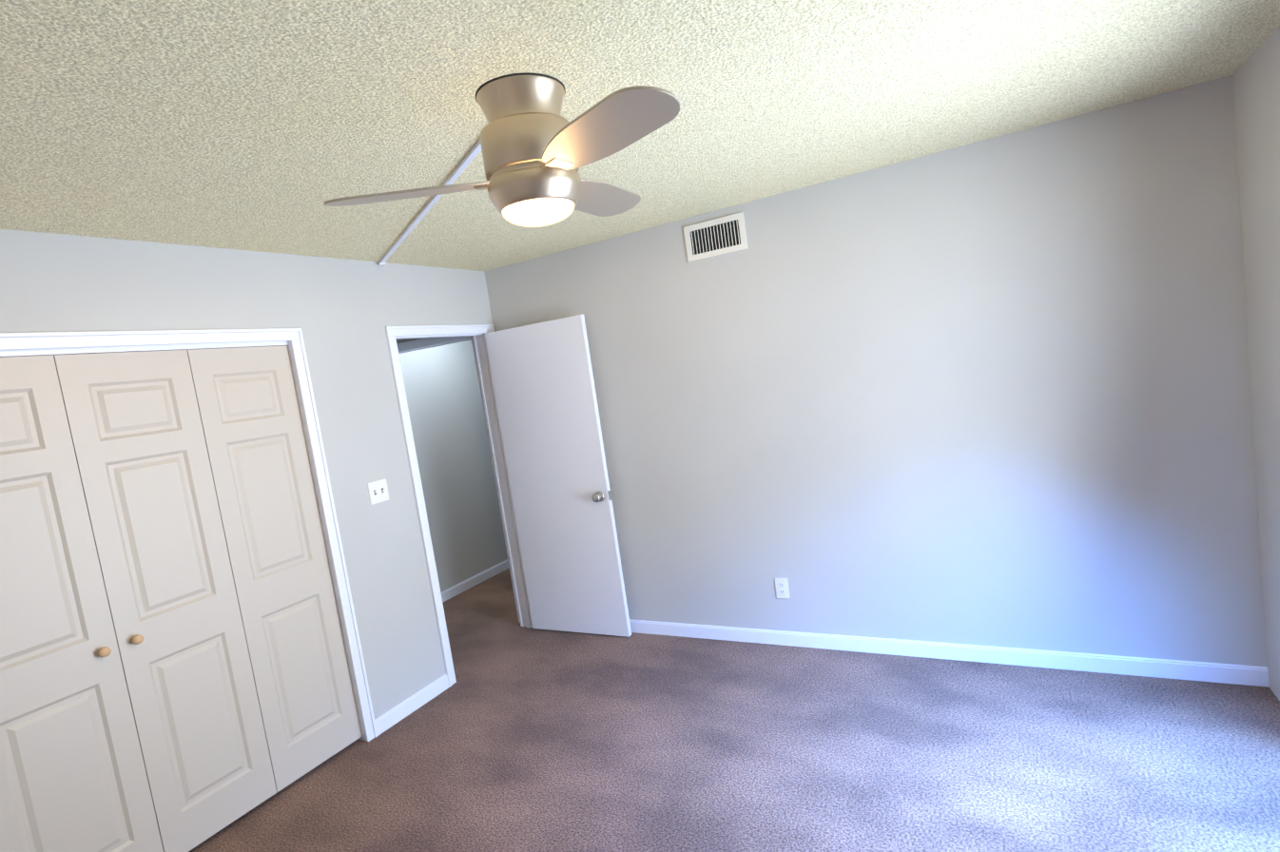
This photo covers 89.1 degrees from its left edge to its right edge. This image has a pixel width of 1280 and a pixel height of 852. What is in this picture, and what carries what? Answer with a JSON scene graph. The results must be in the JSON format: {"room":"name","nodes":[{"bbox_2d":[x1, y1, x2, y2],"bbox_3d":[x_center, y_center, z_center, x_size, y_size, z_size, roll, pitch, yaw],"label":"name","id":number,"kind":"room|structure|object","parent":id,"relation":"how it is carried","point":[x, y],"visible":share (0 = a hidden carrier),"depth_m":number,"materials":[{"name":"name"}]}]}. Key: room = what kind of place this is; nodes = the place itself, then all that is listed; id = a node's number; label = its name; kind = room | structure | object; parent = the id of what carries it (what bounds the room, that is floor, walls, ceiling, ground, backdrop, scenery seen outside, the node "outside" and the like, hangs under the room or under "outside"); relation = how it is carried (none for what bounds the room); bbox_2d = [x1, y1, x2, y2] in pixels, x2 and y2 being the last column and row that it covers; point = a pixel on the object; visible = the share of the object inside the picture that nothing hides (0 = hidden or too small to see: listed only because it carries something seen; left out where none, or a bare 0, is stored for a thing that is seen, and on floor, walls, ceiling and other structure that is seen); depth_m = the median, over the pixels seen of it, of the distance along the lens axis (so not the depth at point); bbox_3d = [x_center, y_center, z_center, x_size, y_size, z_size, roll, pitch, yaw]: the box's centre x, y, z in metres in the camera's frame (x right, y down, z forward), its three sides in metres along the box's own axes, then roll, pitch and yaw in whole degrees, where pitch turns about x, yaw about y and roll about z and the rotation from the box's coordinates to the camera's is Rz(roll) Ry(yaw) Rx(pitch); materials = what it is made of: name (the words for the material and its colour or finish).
{"room":"empty bedroom","nodes":[
{"label":"empty bedroom","id":0,"kind":"room"},
{"bbox_2d":[0,229,492,719],"bbox_3d":[-1.790,0.452,2.845,0.115,2.440,3.707,-5,6,29],"label":"wall","id":1,"kind":"structure","parent":0,"point":[342,313],"depth_m":3.30,"materials":[{"name":"paint"}]},
{"bbox_2d":[0,345,361,851],"bbox_3d":[-1.973,0.724,2.432,0.078,1.986,1.779,-5,6,29],"label":"closet door","id":2,"kind":"structure","parent":1,"relation":"in","point":[174,673],"depth_m":2.56,"materials":[{"name":"beige wood"}]},
{"bbox_2d":[0,328,377,741],"bbox_3d":[-1.992,0.716,2.441,0.115,2.048,1.817,-5,6,29],"label":"door frame","id":3,"kind":"structure","parent":1,"relation":"attached to","point":[64,351],"depth_m":3.11,"materials":[{"name":"white wood"}]},
{"bbox_2d":[367,479,389,504],"bbox_3d":[-1.382,0.347,3.448,0.019,0.115,0.116,-5,6,29],"label":"light switch","id":4,"kind":"object","parent":1,"relation":"attached to","point":[378,490],"visible":1,"depth_m":3.45,"materials":[{"name":"white plastic"}]},
{"bbox_2d":[374,674,449,736],"bbox_3d":[-1.229,1.505,3.535,0.013,0.083,0.504,-5,6,29],"label":"baseboard","id":5,"kind":"structure","parent":1,"relation":"attached to","point":[393,716],"depth_m":3.51,"materials":[{"name":"white wood"}]},
{"bbox_2d":[385,324,532,687],"bbox_3d":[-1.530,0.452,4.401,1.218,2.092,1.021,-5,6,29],"label":"door frame","id":6,"kind":"structure","parent":1,"relation":"attached to","point":[393,333],"depth_m":4.32,"materials":[{"name":"white wood"}]},
{"bbox_2d":[484,314,631,637],"bbox_3d":[-0.537,0.355,4.184,0.773,2.015,0.151,-5,6,29],"label":"door","id":7,"kind":"structure","parent":6,"relation":"attached to","point":[545,393],"depth_m":4.15,"materials":[{"name":"painted wood"},{"name":"satin nickel"}]},
{"bbox_2d":[398,339,507,592],"bbox_3d":[-1.788,0.227,5.344,0.115,2.440,3.400,-5,6,29],"label":"wall","id":8,"kind":"structure","parent":0,"point":[445,408],"depth_m":5.54,"materials":[{"name":"paint"}]},
{"bbox_2d":[440,559,509,602],"bbox_3d":[-1.240,1.284,6.011,0.013,0.083,1.803,-5,6,29],"label":"baseboard","id":9,"kind":"structure","parent":8,"relation":"attached to","point":[454,591],"depth_m":5.63,"materials":[{"name":"white wood"}]},
{"bbox_2d":[0,0,1279,271],"bbox_3d":[-0.336,-1.053,2.926,5.580,0.100,6.041,-5,6,29],"label":"ceiling","id":10,"kind":"structure","parent":0,"point":[266,126],"depth_m":1.86,"materials":[{"name":"white paint"}]},
{"bbox_2d":[377,139,481,265],"bbox_3d":[-0.906,-0.891,2.725,0.032,0.020,2.010,-11,6,-31],"label":"cord cover","id":11,"kind":"object","parent":10,"relation":"attached to","point":[472,154],"visible":0.81,"depth_m":2.58,"materials":[{"name":"white plastic"}]},
{"bbox_2d":[323,72,679,227],"bbox_3d":[-0.228,-0.745,1.861,1.007,0.349,0.897,-5,6,29],"label":"fan","id":12,"kind":"object","parent":10,"relation":"hanging from","point":[537,150],"visible":1,"depth_m":1.67,"materials":[{"name":"silver metal"}]},
{"bbox_2d":[188,567,1279,851],"bbox_3d":[0.025,1.452,3.151,5.580,0.100,6.041,-5,6,29],"label":"floor","id":13,"kind":"structure","parent":0,"point":[515,737],"depth_m":2.67,"materials":[{"name":"carpet"}]},
{"bbox_2d":[396,75,1266,666],"bbox_3d":[0.336,0.059,3.817,5.095,2.440,0.115,-5,6,29],"label":"wall","id":14,"kind":"structure","parent":0,"point":[994,393],"depth_m":3.08,"materials":[{"name":"paint"}]},
{"bbox_2d":[683,212,747,261],"bbox_3d":[0.406,-1.020,3.523,0.345,0.190,0.012,-5,6,29],"label":"air vent","id":15,"kind":"object","parent":14,"relation":"in","point":[716,237],"visible":1,"depth_m":3.52,"materials":[{"name":"white metal"}]},
{"bbox_2d":[775,578,789,598],"bbox_3d":[0.794,0.908,3.638,0.070,0.115,0.008,-5,6,29],"label":"electrical outlet","id":16,"kind":"object","parent":14,"relation":"attached to","point":[782,588],"visible":1,"depth_m":3.63,"materials":[{"name":"white plastic"}]},
{"bbox_2d":[629,619,1269,687],"bbox_3d":[0.946,1.186,3.600,3.776,0.083,0.013,-5,6,29],"label":"baseboard","id":17,"kind":"structure","parent":14,"relation":"attached to","point":[1230,673],"depth_m":3.18,"materials":[{"name":"white wood"}]},
{"bbox_2d":[1232,26,1279,700],"bbox_3d":[1.617,0.128,0.991,0.115,2.440,3.592,-5,6,29],"label":"wall","id":18,"kind":"structure","parent":0,"point":[1256,87],"depth_m":2.40,"materials":[{"name":"paint"}]}
]}

